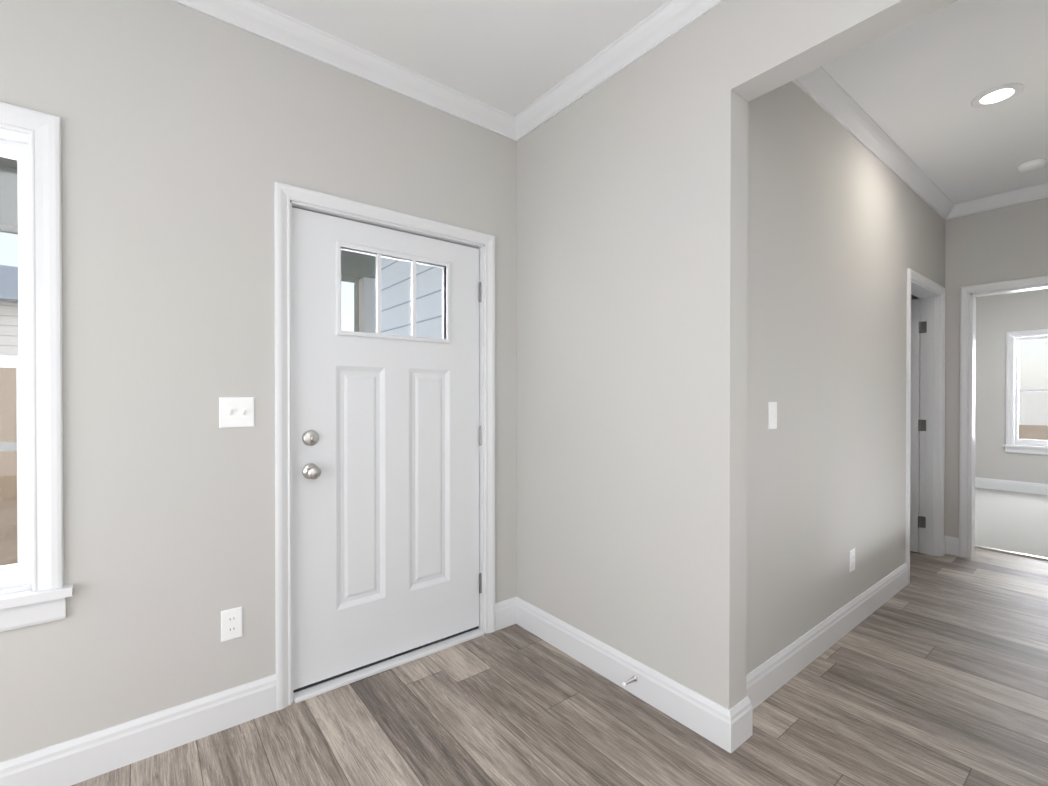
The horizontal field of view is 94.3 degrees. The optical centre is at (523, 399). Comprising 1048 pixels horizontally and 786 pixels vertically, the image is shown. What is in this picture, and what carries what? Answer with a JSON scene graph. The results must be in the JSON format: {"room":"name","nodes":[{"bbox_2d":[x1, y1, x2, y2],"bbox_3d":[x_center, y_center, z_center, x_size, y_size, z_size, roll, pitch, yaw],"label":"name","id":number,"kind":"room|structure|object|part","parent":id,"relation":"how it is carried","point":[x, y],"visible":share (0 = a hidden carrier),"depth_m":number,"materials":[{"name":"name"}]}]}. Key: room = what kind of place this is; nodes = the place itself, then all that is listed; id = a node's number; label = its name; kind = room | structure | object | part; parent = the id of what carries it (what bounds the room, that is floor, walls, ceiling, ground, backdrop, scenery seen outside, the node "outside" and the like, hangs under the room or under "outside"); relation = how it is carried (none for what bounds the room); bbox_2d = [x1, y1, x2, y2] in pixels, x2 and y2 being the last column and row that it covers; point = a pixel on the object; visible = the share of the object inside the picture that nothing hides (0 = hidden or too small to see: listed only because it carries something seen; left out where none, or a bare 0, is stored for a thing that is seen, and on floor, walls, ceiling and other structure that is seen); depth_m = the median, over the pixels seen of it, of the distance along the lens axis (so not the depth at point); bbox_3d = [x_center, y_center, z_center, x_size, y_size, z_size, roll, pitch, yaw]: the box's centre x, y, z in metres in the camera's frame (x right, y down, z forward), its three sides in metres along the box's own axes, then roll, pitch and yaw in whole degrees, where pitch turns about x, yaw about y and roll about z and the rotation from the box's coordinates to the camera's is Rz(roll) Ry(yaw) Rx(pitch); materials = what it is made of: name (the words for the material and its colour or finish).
{"room":"entryway","nodes":[
{"label":"entryway","id":0,"kind":"room"},
{"bbox_2d":[0,0,516,761],"bbox_3d":[1.366,-0.143,3.892,11.300,2.740,0.150,0,0,-38],"label":"wall","id":1,"kind":"structure","parent":0,"point":[190,136],"depth_m":1.74,"materials":[{"name":"paint"}]},
{"bbox_2d":[0,102,73,631],"bbox_3d":[-1.919,-0.095,1.279,1.081,1.595,0.188,0,0,-38],"label":"window","id":2,"kind":"structure","parent":1,"relation":"in","point":[15,146],"depth_m":1.52,"materials":[{"name":"white wood"}]},
{"bbox_3d":[-1.930,-0.121,1.293,0.821,1.298,0.040,0,0,-38],"label":"glass panel","id":3,"kind":"part","parent":2,"relation":"part of","materials":[{"name":"clear glass"}]},
{"bbox_2d":[0,674,275,785],"bbox_3d":[-1.914,1.173,1.209,2.356,0.140,0.016,0,0,-38],"label":"baseboard","id":4,"kind":"structure","parent":1,"relation":"attached to","point":[83,758],"depth_m":1.66,"materials":[{"name":"white wood"}]},
{"bbox_2d":[221,606,241,641],"bbox_3d":[-1.110,0.854,1.846,0.070,0.115,0.008,0,0,-38],"label":"outlet","id":5,"kind":"object","parent":1,"relation":"attached to","point":[231,623],"visible":1,"depth_m":1.84,"materials":[{"name":"white plastic"}]},
{"bbox_2d":[219,397,253,427],"bbox_3d":[-1.091,0.049,1.849,0.116,0.115,0.019,0,0,-38],"label":"light switch","id":6,"kind":"object","parent":1,"relation":"attached to","point":[236,411],"visible":1,"depth_m":1.85,"materials":[{"name":"white plastic"}]},
{"bbox_2d":[170,0,513,136],"bbox_3d":[-1.433,-1.456,1.539,3.420,0.085,0.068,0,0,-38],"label":"crown molding","id":7,"kind":"structure","parent":1,"relation":"attached to","point":[256,18],"depth_m":2.07,"materials":[{"name":"white wood"}]},
{"bbox_2d":[274,181,494,710],"bbox_3d":[-0.628,0.185,2.329,1.059,2.102,0.200,0,0,-38],"label":"door frame","id":8,"kind":"structure","parent":1,"relation":"attached to","point":[284,194],"depth_m":2.08,"materials":[{"name":"white wood"}]},
{"bbox_2d":[292,207,481,689],"bbox_3d":[-0.586,0.205,2.284,0.926,1.997,0.113,0,0,-38],"label":"front door","id":9,"kind":"structure","parent":1,"relation":"in","point":[386,436],"depth_m":2.24,"materials":[{"name":"white wood"}]},
{"bbox_3d":[-0.880,0.233,2.023,0.066,0.206,0.068,0,0,-38],"label":"knob","id":10,"kind":"part","parent":9,"relation":"part of","materials":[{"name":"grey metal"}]},
{"bbox_3d":[-0.611,-0.485,2.303,0.521,0.367,0.004,0,0,-38],"label":"glass panel","id":11,"kind":"part","parent":9,"relation":"part of","materials":[{"name":"clear glass"}]},
{"bbox_3d":[-0.600,0.116,2.293,0.565,1.612,0.031,0,0,-38],"label":"frame","id":12,"kind":"part","parent":9,"relation":"part of","materials":[{"name":"white wood"}]},
{"bbox_2d":[71,548,1047,785],"bbox_3d":[1.407,1.295,0.877,7.620,0.100,4.950,0,0,-38],"label":"floor","id":13,"kind":"structure","parent":0,"point":[934,672],"depth_m":1.87,"materials":[{"name":"wood"}]},
{"bbox_2d":[975,545,1047,560],"bbox_3d":[4.424,1.224,3.159,0.035,0.015,4.200,0,0,-38],"label":"threshold","id":14,"kind":"object","parent":13,"relation":"on","point":[1012,553],"depth_m":3.85,"materials":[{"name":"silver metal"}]},
{"bbox_2d":[255,0,1047,203],"bbox_3d":[2.852,-1.552,1.999,11.300,0.100,4.950,0,0,-38],"label":"ceiling","id":15,"kind":"structure","parent":0,"point":[913,90],"depth_m":2.15,"materials":[{"name":"paint"}]},
{"bbox_2d":[971,83,1023,107],"bbox_3d":[2.341,-1.500,2.405,0.190,0.007,0.190,0,0,-38],"label":"recessed light","id":16,"kind":"object","parent":15,"relation":"in","point":[997,95],"visible":1,"depth_m":2.40,"materials":[{"name":"white"}]},
{"bbox_2d":[1017,159,1046,172],"bbox_3d":[3.250,-1.490,3.110,0.132,0.036,0.132,0,0,-38],"label":"smoke detector","id":17,"kind":"object","parent":15,"relation":"attached to","point":[1031,165],"visible":1,"depth_m":3.08,"materials":[{"name":"white plastic"}]},
{"bbox_2d":[517,0,957,708],"bbox_3d":[0.694,-0.131,1.854,0.120,2.740,2.220,0,0,-38],"label":"wall","id":18,"kind":"structure","parent":0,"point":[632,197],"depth_m":1.97,"materials":[{"name":"paint"}]},
{"bbox_2d":[506,0,724,141],"bbox_3d":[1.357,-1.452,0.853,0.068,0.085,4.600,0,0,-38],"label":"crown molding","id":19,"kind":"structure","parent":18,"relation":"attached to","point":[667,20],"depth_m":2.08,"materials":[{"name":"white wood"}]},
{"bbox_2d":[507,597,746,752],"bbox_3d":[0.344,1.167,2.199,0.060,0.140,1.256,0,0,-38],"label":"baseboard","id":20,"kind":"structure","parent":18,"relation":"attached to","point":[729,730],"depth_m":2.00,"materials":[{"name":"white wood"}]},
{"bbox_2d":[622,676,636,686],"bbox_3d":[0.434,1.166,2.007,0.076,0.022,0.022,0,0,-38],"label":"door stop","id":21,"kind":"object","parent":20,"relation":"attached to","point":[634,678],"visible":1,"depth_m":2.01,"materials":[{"name":"grey metal"}]},
{"bbox_2d":[746,81,944,674],"bbox_3d":[2.076,-0.137,2.943,3.400,2.740,0.120,0,0,-38],"label":"wall","id":22,"kind":"structure","parent":0,"point":[845,229],"depth_m":2.37,"materials":[{"name":"paint"}]},
{"bbox_2d":[768,402,776,428],"bbox_3d":[1.059,0.068,2.054,0.070,0.115,0.019,0,0,-38],"label":"light switch","id":23,"kind":"object","parent":22,"relation":"attached to","point":[772,415],"visible":1,"depth_m":2.05,"materials":[{"name":"white plastic"}]},
{"bbox_2d":[740,562,907,729],"bbox_3d":[1.673,1.165,2.540,2.258,0.140,0.026,0,0,-38],"label":"baseboard","id":24,"kind":"structure","parent":22,"relation":"attached to","point":[771,675],"depth_m":2.31,"materials":[{"name":"white wood"}]},
{"bbox_2d":[849,548,854,571],"bbox_3d":[1.786,0.875,2.639,0.070,0.115,0.008,0,0,-38],"label":"outlet","id":25,"kind":"object","parent":22,"relation":"attached to","point":[852,561],"visible":1,"depth_m":2.63,"materials":[{"name":"white plastic"}]},
{"bbox_2d":[793,67,956,219],"bbox_3d":[2.087,-1.464,2.824,3.280,0.085,0.068,0,0,-38],"label":"crown molding","id":26,"kind":"structure","parent":22,"relation":"attached to","point":[821,87],"depth_m":2.68,"materials":[{"name":"white wood"}]},
{"bbox_2d":[910,298,926,551],"bbox_3d":[2.892,0.206,4.146,0.094,2.015,0.837,0,0,-38],"label":"hall door","id":27,"kind":"structure","parent":22,"relation":"in","point":[918,327],"depth_m":3.87,"materials":[{"name":"white wood"}]},
{"bbox_2d":[906,268,944,583],"bbox_3d":[2.885,0.178,3.583,0.944,2.102,0.159,0,0,-38],"label":"door frame","id":28,"kind":"structure","parent":22,"relation":"in","point":[930,415],"depth_m":3.80,"materials":[{"name":"white wood"}]},
{"bbox_2d":[944,198,1047,537],"bbox_3d":[4.432,-0.135,2.604,0.120,2.740,3.330,0,0,-38],"label":"wall","id":29,"kind":"structure","parent":0,"point":[1007,243],"depth_m":3.74,"materials":[{"name":"paint"}]},
{"bbox_2d":[944,535,958,555],"bbox_3d":[3.352,1.158,3.821,0.078,0.140,0.093,0,0,-38],"label":"baseboard","id":30,"kind":"structure","parent":29,"relation":"attached to","point":[951,545],"depth_m":3.83,"materials":[{"name":"white wood"}]},
{"bbox_2d":[957,183,1047,216],"bbox_3d":[3.680,-1.467,3.398,0.068,0.085,0.960,0,0,-38],"label":"crown molding","id":31,"kind":"structure","parent":29,"relation":"attached to","point":[1040,191],"depth_m":3.58,"materials":[{"name":"white wood"}]},
{"bbox_2d":[959,276,1047,557],"bbox_3d":[3.748,0.179,3.458,0.140,2.102,0.959,0,0,-38],"label":"door frame","id":32,"kind":"structure","parent":29,"relation":"attached to","point":[964,401],"depth_m":3.76,"materials":[{"name":"white wood"}]},
{"bbox_2d":[975,487,1047,557],"bbox_3d":[5.851,1.269,4.349,3.700,0.112,4.700,0,0,-38],"label":"floor","id":33,"kind":"structure","parent":0,"point":[1012,521],"depth_m":4.81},
{"bbox_2d":[975,289,1047,483],"bbox_3d":[7.144,-0.152,5.487,0.150,2.740,4.500,0,0,-38],"label":"wall","id":34,"kind":"structure","parent":0,"point":[998,316],"depth_m":6.44,"materials":[{"name":"paint"}]},
{"bbox_2d":[975,477,1047,494],"bbox_3d":[7.172,1.139,5.325,0.016,0.140,4.200,0,0,-38],"label":"baseboard","id":35,"kind":"structure","parent":34,"relation":"attached to","point":[1018,486],"depth_m":6.33,"materials":[{"name":"white wood"}]},
{"bbox_2d":[1003,329,1047,454],"bbox_3d":[6.699,-0.090,6.021,0.188,1.580,1.066,0,0,-38],"label":"bedroom window","id":36,"kind":"structure","parent":34,"relation":"in","point":[1016,428],"depth_m":6.33,"materials":[{"name":"white"}]},
{"label":"outside","id":37,"kind":"structure","parent":0,"visible":0},
{"bbox_2d":[0,425,1047,565],"bbox_3d":[-18.662,1.695,26.322,80.000,0.300,59.840,0,0,-38],"label":"ground","id":38,"kind":"structure","parent":37,"point":[8,503],"depth_m":6.71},
{"bbox_2d":[0,367,16,498],"bbox_3d":[-12.493,0.580,5.164,15.500,2.480,0.100,0,0,-38],"label":"fence","id":39,"kind":"object","parent":38,"relation":"on","point":[11,412],"depth_m":8.14,"materials":[{"name":"brown wood"}]},
{"bbox_2d":[0,265,18,355],"bbox_3d":[-14.907,-0.680,9.429,17.800,4.950,8.900,0,0,-38],"label":"neighbouring house","id":40,"kind":"structure","parent":38,"relation":"on","point":[13,272],"depth_m":8.79,"materials":[{"name":"white"}]},
{"bbox_2d":[354,257,441,338],"bbox_3d":[1.477,-0.158,5.585,6.030,3.650,2.370,0,0,-38],"label":"garage","id":41,"kind":"structure","parent":38,"relation":"on","point":[392,277],"depth_m":3.80,"materials":[{"name":"blue"}]},
{"bbox_3d":[-1.540,-0.152,4.639,0.120,3.650,0.120,0,0,-38],"label":"frame","id":42,"kind":"part","parent":41,"relation":"part of","materials":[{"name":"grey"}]},
{"bbox_3d":[-2.386,1.477,2.281,4.200,0.420,1.950,0,0,-38],"label":"porch","id":43,"kind":"object","parent":38,"relation":"on","visible":0},
{"bbox_2d":[0,277,375,451],"bbox_3d":[-2.933,0.118,2.943,4.190,2.290,0.120,0,0,-38],"label":"porch post","id":44,"kind":"object","parent":43,"relation":"on","point":[367,306],"depth_m":4.14,"materials":[{"name":"white"}]},
{"bbox_2d":[0,166,375,283],"bbox_3d":[-3.068,-1.197,2.969,4.400,0.340,0.200,0,0,-38],"label":"beam","id":45,"kind":"structure","parent":44,"relation":"on","point":[346,255],"depth_m":2.90,"materials":[{"name":"grey"}]},
{"bbox_2d":[0,157,16,168],"bbox_3d":[-2.526,-1.463,2.280,4.400,0.200,2.150,0,0,-38],"label":"porch roof","id":46,"kind":"structure","parent":45,"relation":"on","point":[6,164],"depth_m":2.81,"materials":[{"name":"grey"}]}
]}

